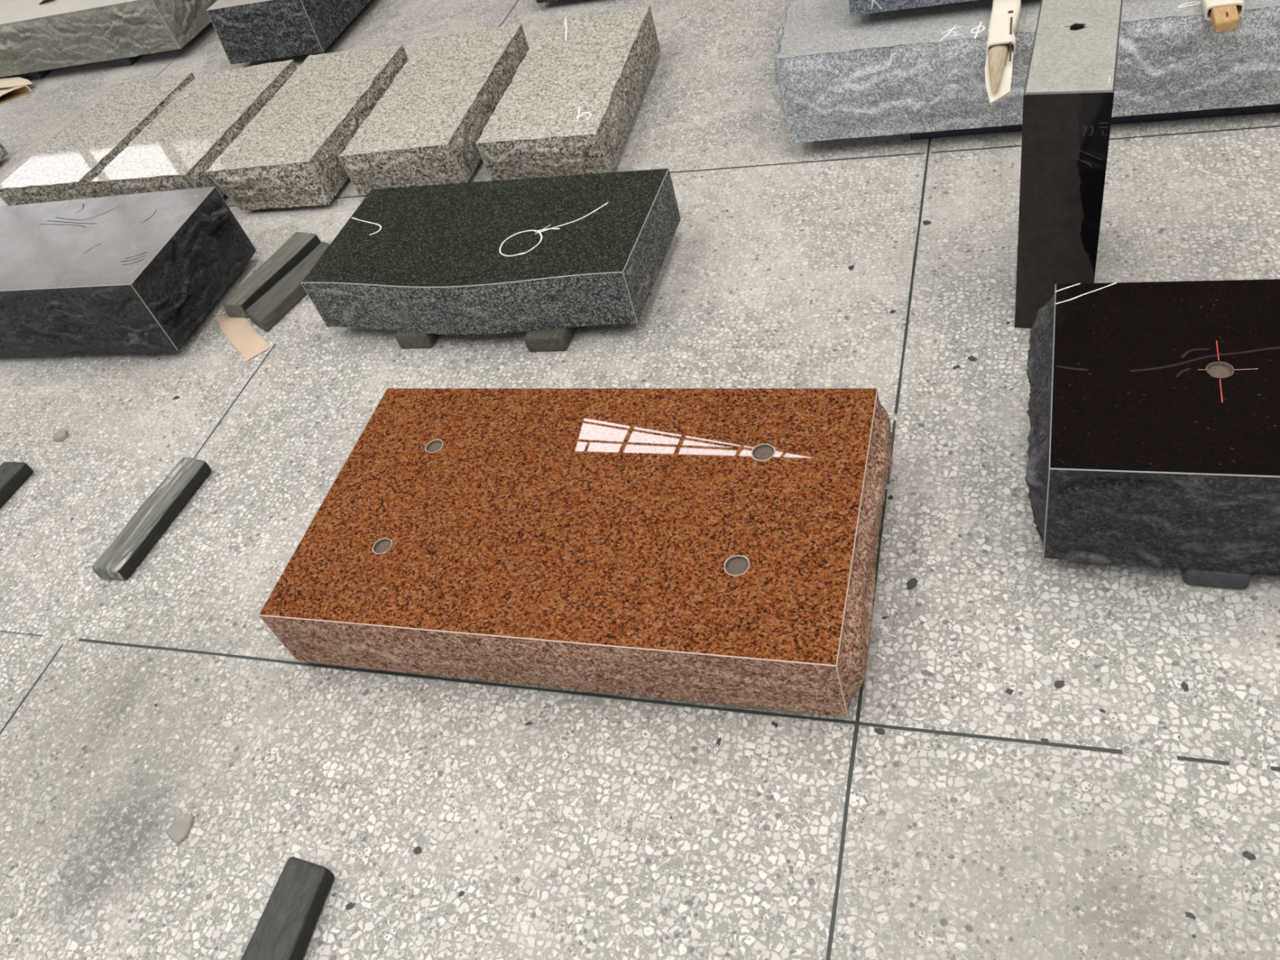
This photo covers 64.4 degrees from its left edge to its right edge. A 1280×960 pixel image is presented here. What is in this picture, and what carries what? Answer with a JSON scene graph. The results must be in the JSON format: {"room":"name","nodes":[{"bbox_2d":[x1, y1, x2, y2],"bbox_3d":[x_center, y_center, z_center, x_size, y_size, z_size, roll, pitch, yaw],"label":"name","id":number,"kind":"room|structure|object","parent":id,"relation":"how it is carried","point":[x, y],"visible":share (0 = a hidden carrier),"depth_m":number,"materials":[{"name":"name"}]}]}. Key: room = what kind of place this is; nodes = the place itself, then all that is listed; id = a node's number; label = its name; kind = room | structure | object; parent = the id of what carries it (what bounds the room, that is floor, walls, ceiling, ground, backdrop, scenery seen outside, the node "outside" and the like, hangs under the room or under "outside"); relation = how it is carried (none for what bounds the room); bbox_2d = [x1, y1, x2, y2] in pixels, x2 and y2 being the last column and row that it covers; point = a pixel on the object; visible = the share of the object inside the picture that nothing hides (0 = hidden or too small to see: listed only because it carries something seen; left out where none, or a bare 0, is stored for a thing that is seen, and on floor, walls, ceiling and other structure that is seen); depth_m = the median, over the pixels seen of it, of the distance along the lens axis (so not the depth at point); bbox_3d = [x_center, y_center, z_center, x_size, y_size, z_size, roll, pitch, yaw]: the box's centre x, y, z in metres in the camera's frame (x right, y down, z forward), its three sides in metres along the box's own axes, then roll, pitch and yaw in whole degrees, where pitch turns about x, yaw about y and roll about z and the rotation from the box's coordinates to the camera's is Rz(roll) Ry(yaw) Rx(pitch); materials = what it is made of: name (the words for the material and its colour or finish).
{"room":"gravestone workshop","nodes":[
{"label":"gravestone workshop","id":0,"kind":"room"},
{"bbox_2d":[0,0,1279,959],"bbox_3d":[-3.066,-0.264,3.299,24.000,0.001,15.000,2,49,20],"label":"floor","id":1,"kind":"structure","parent":0,"point":[450,820],"depth_m":1.78,"materials":[{"name":"concrete"}]},
{"bbox_2d":[0,142,8,160],"bbox_3d":[-2.882,-1.087,3.888,0.523,0.140,0.770,2,49,20],"label":"granite slab","id":2,"kind":"object","parent":1,"relation":"on","point":[3,153],"visible":1,"depth_m":4.06,"materials":[{"name":"grey stone"}]},
{"bbox_2d":[0,461,32,509],"bbox_3d":[-1.618,0.083,2.470,0.082,0.041,0.325,6,50,23],"label":"batten","id":3,"kind":"object","parent":1,"relation":"on","point":[13,475],"visible":1,"depth_m":2.52,"materials":[{"name":"black wood"}]},
{"bbox_2d":[0,77,32,103],"bbox_3d":[-2.962,-1.792,4.672,0.428,0.046,0.208,2,49,20],"label":"scrap","id":4,"kind":"object","parent":1,"relation":"on","point":[18,86],"visible":1,"depth_m":4.62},
{"bbox_2d":[0,630,43,635],"bbox_3d":[-1.970,0.308,2.401,1.500,0.001,0.003,2,49,20],"label":"trim","id":5,"kind":"structure","parent":1,"relation":"on","point":[0,630],"depth_m":2.17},
{"bbox_2d":[17,69,53,79],"bbox_3d":[-2.801,-1.993,4.808,0.134,0.050,0.325,2,49,20],"label":"spacer","id":6,"kind":"object","parent":1,"relation":"on","point":[40,74],"visible":0.16,"depth_m":4.71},
{"bbox_2d":[52,430,68,441],"bbox_3d":[-1.508,-0.116,2.641,0.048,0.013,0.035,2,49,20],"label":"chip","id":7,"kind":"object","parent":1,"relation":"on","point":[61,435],"visible":1,"depth_m":2.63,"materials":[{"name":"beige stone"}]},
{"bbox_2d":[0,72,195,205],"bbox_3d":[-1.936,-1.218,3.703,0.418,0.140,0.748,2,49,20],"label":"granite slab","id":8,"kind":"object","parent":1,"relation":"on","point":[64,168],"visible":0.52,"depth_m":3.58,"materials":[{"name":"grey stone"}]},
{"bbox_2d":[0,0,217,77],"bbox_3d":[-2.706,-2.141,4.726,1.681,0.220,0.623,2,49,20],"label":"granite slab","id":9,"kind":"object","parent":1,"relation":"on","point":[50,34],"visible":0.98,"depth_m":4.44,"materials":[{"name":"grey stone"}]},
{"bbox_2d":[107,54,142,67],"bbox_3d":[-2.295,-1.982,4.633,0.126,0.050,0.309,2,49,20],"label":"spacer","id":10,"kind":"object","parent":1,"relation":"on","point":[129,60],"visible":0.22,"depth_m":4.54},
{"bbox_2d":[0,186,256,355],"bbox_3d":[-1.783,-0.597,2.989,1.246,0.230,0.496,2,49,20],"label":"granite slab","id":11,"kind":"object","parent":1,"relation":"on","point":[137,273],"visible":1,"depth_m":2.78,"materials":[{"name":"black stone"}]},
{"bbox_2d":[92,457,212,579],"bbox_3d":[-1.099,0.082,2.301,0.085,0.041,0.336,6,50,23],"label":"batten","id":12,"kind":"object","parent":1,"relation":"on","point":[122,557],"visible":1,"depth_m":2.27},
{"bbox_2d":[165,814,195,844],"bbox_3d":[-0.785,0.594,1.740,0.045,0.008,0.049,20,57,32],"label":"chip","id":13,"kind":"object","parent":1,"relation":"on","point":[179,830],"visible":1,"depth_m":1.74,"materials":[{"name":"beige stone"}]},
{"bbox_2d":[154,27,208,78],"bbox_3d":[-2.258,-1.179,3.897,0.005,0.001,4.500,2,49,20],"label":"trim","id":14,"kind":"structure","parent":1,"relation":"on","point":[208,28],"depth_m":4.50,"materials":[{"name":"black"}]},
{"bbox_2d":[91,59,297,197],"bbox_3d":[-1.515,-1.196,3.545,0.461,0.140,0.768,2,49,20],"label":"granite slab","id":15,"kind":"object","parent":1,"relation":"on","point":[175,151],"visible":0.59,"depth_m":3.43,"materials":[{"name":"grey stone"}]},
{"bbox_2d":[216,314,271,360],"bbox_3d":[-1.095,-0.405,2.784,0.073,0.003,0.293,-36,47,-16],"label":"paper scrap","id":16,"kind":"object","parent":1,"relation":"on","point":[238,331],"visible":0.94,"depth_m":2.77,"materials":[{"name":"beige paper"}]},
{"bbox_2d":[0,0,518,733],"bbox_3d":[-0.745,-1.057,3.288,0.006,0.001,4.700,2,49,20],"label":"joint","id":17,"kind":"object","parent":1,"relation":"on","point":[15,710],"depth_m":2.48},
{"bbox_2d":[222,231,321,317],"bbox_3d":[-1.052,-0.590,2.913,0.087,0.051,0.345,13,53,28],"label":"batten","id":18,"kind":"object","parent":1,"relation":"on","point":[300,245],"visible":0.73,"depth_m":2.88,"materials":[{"name":"grey wood"}]},
{"bbox_2d":[245,241,329,331],"bbox_3d":[-0.967,-0.548,2.851,0.092,0.043,0.349,16,55,30],"label":"batten","id":19,"kind":"object","parent":1,"relation":"on","point":[288,291],"visible":0.68,"depth_m":2.80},
{"bbox_2d":[241,856,334,959],"bbox_3d":[-0.554,0.722,1.520,0.086,0.041,0.306,1,49,19],"label":"batten","id":20,"kind":"object","parent":1,"relation":"on","point":[286,924],"visible":1,"depth_m":1.55,"materials":[{"name":"grey wood"}]},
{"bbox_2d":[206,0,370,64],"bbox_3d":[-1.403,-1.990,4.179,0.473,0.210,0.649,2,49,20],"label":"granite slab","id":21,"kind":"object","parent":1,"relation":"on","point":[246,30],"visible":1,"depth_m":3.99,"materials":[{"name":"grey stone"}]},
{"bbox_2d":[204,44,408,210],"bbox_3d":[-1.069,-1.191,3.394,0.445,0.140,0.808,2,49,20],"label":"granite slab","id":22,"kind":"object","parent":1,"relation":"on","point":[287,155],"visible":0.81,"depth_m":3.23,"materials":[{"name":"grey stone"}]},
{"bbox_2d":[395,331,439,348],"bbox_3d":[-0.527,-0.452,2.615,0.098,0.045,0.296,2,49,20],"label":"spacer","id":23,"kind":"object","parent":1,"relation":"on","point":[406,340],"visible":0.24,"depth_m":2.52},
{"bbox_2d":[338,23,528,194],"bbox_3d":[-0.631,-1.198,3.258,0.406,0.140,0.774,-1,48,17],"label":"granite slab","id":24,"kind":"object","parent":1,"relation":"on","point":[425,129],"visible":0.86,"depth_m":3.10,"materials":[{"name":"grey stone"}]},
{"bbox_2d":[535,0,560,4],"bbox_3d":[-0.145,-2.035,3.825,0.486,0.210,0.520,2,49,20],"label":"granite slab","id":25,"kind":"object","parent":1,"relation":"on","point":[536,1],"visible":1,"depth_m":3.81,"materials":[{"name":"black stone"}]},
{"bbox_2d":[524,326,577,351],"bbox_3d":[-0.185,-0.430,2.482,0.103,0.046,0.305,3,49,20],"label":"spacer","id":26,"kind":"object","parent":1,"relation":"on","point":[558,339],"visible":0.3,"depth_m":2.39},
{"bbox_2d":[301,168,680,334],"bbox_3d":[-0.373,-0.563,2.535,0.872,0.146,0.460,2,49,20],"label":"granite slab","id":27,"kind":"object","parent":26,"relation":"on","point":[563,251],"visible":1,"depth_m":2.44,"materials":[{"name":"black stone"}]},
{"bbox_2d":[475,5,660,181],"bbox_3d":[-0.201,-1.181,3.101,0.422,0.141,0.786,2,49,20],"label":"granite slab","id":28,"kind":"object","parent":1,"relation":"on","point":[570,107],"visible":0.95,"depth_m":2.96,"materials":[{"name":"grey stone"}]},
{"bbox_2d":[258,388,893,716],"bbox_3d":[-0.100,0.087,1.864,1.072,0.150,0.606,2,49,20],"label":"granite slab","id":29,"kind":"object","parent":1,"relation":"on","point":[708,545],"visible":1,"depth_m":1.75,"materials":[{"name":"brown stone"}]},
{"bbox_2d":[78,638,1279,770],"bbox_3d":[0.102,0.371,1.664,2.700,0.001,0.008,2,49,20],"label":"joint","id":30,"kind":"object","parent":1,"relation":"on","point":[745,711],"depth_m":1.68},
{"bbox_2d":[227,125,1279,206],"bbox_3d":[0.265,-0.851,2.764,5.400,0.001,0.007,2,49,20],"label":"trim","id":31,"kind":"structure","parent":1,"relation":"on","point":[1271,126],"depth_m":2.60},
{"bbox_2d":[826,137,931,959],"bbox_3d":[0.769,-0.935,2.679,0.008,0.001,4.900,2,49,20],"label":"joint","id":32,"kind":"object","parent":1,"relation":"on","point":[860,700],"depth_m":1.62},
{"bbox_2d":[1014,0,1122,328],"bbox_3d":[0.832,-0.607,1.985,0.142,0.516,0.360,6,50,23],"label":"stone post","id":33,"kind":"object","parent":1,"relation":"on","point":[1068,93],"visible":0.99,"depth_m":1.82,"materials":[{"name":"black stone"}]},
{"bbox_2d":[911,103,1279,139],"bbox_3d":[1.396,-0.911,2.420,1.453,0.047,0.094,2,49,20],"label":"bearer","id":34,"kind":"object","parent":1,"relation":"on","point":[1268,108],"visible":0.2,"depth_m":2.46,"materials":[{"name":"black wood"}]},
{"bbox_2d":[773,0,1279,142],"bbox_3d":[1.337,-1.280,2.600,1.960,0.211,0.972,2,49,20],"label":"granite slab","id":35,"kind":"object","parent":34,"relation":"on","point":[839,74],"visible":0.85,"depth_m":2.48,"materials":[{"name":"grey stone"}]},
{"bbox_2d":[848,0,976,15],"bbox_3d":[1.173,-1.422,2.493,1.244,0.133,0.611,2,49,20],"label":"granite slab","id":36,"kind":"object","parent":35,"relation":"on","point":[856,6],"visible":1,"depth_m":2.52,"materials":[{"name":"grey stone"}]},
{"bbox_2d":[985,0,1021,104],"bbox_3d":[0.894,-1.193,2.486,0.073,0.038,0.995,2,49,20],"label":"stick","id":37,"kind":"object","parent":35,"relation":"on","point":[1001,46],"visible":1,"depth_m":2.30,"materials":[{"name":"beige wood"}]},
{"bbox_2d":[1200,0,1244,33],"bbox_3d":[1.343,-1.252,2.398,0.076,0.034,0.798,2,49,20],"label":"stick","id":38,"kind":"object","parent":35,"relation":"on","point":[1224,15],"visible":1,"depth_m":2.18,"materials":[{"name":"beige wood"}]},
{"bbox_2d":[1024,279,1279,575],"bbox_3d":[1.092,-0.088,1.563,0.951,0.221,0.492,2,49,20],"label":"granite slab","id":39,"kind":"object","parent":1,"relation":"on","point":[1153,411],"visible":1,"depth_m":1.55,"materials":[{"name":"black stone"}]},
{"bbox_2d":[1181,568,1250,589],"bbox_3d":[0.929,0.058,1.662,0.094,0.041,0.269,2,49,20],"label":"spacer","id":40,"kind":"object","parent":1,"relation":"on","point":[1189,576],"visible":0.23,"depth_m":1.58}
]}

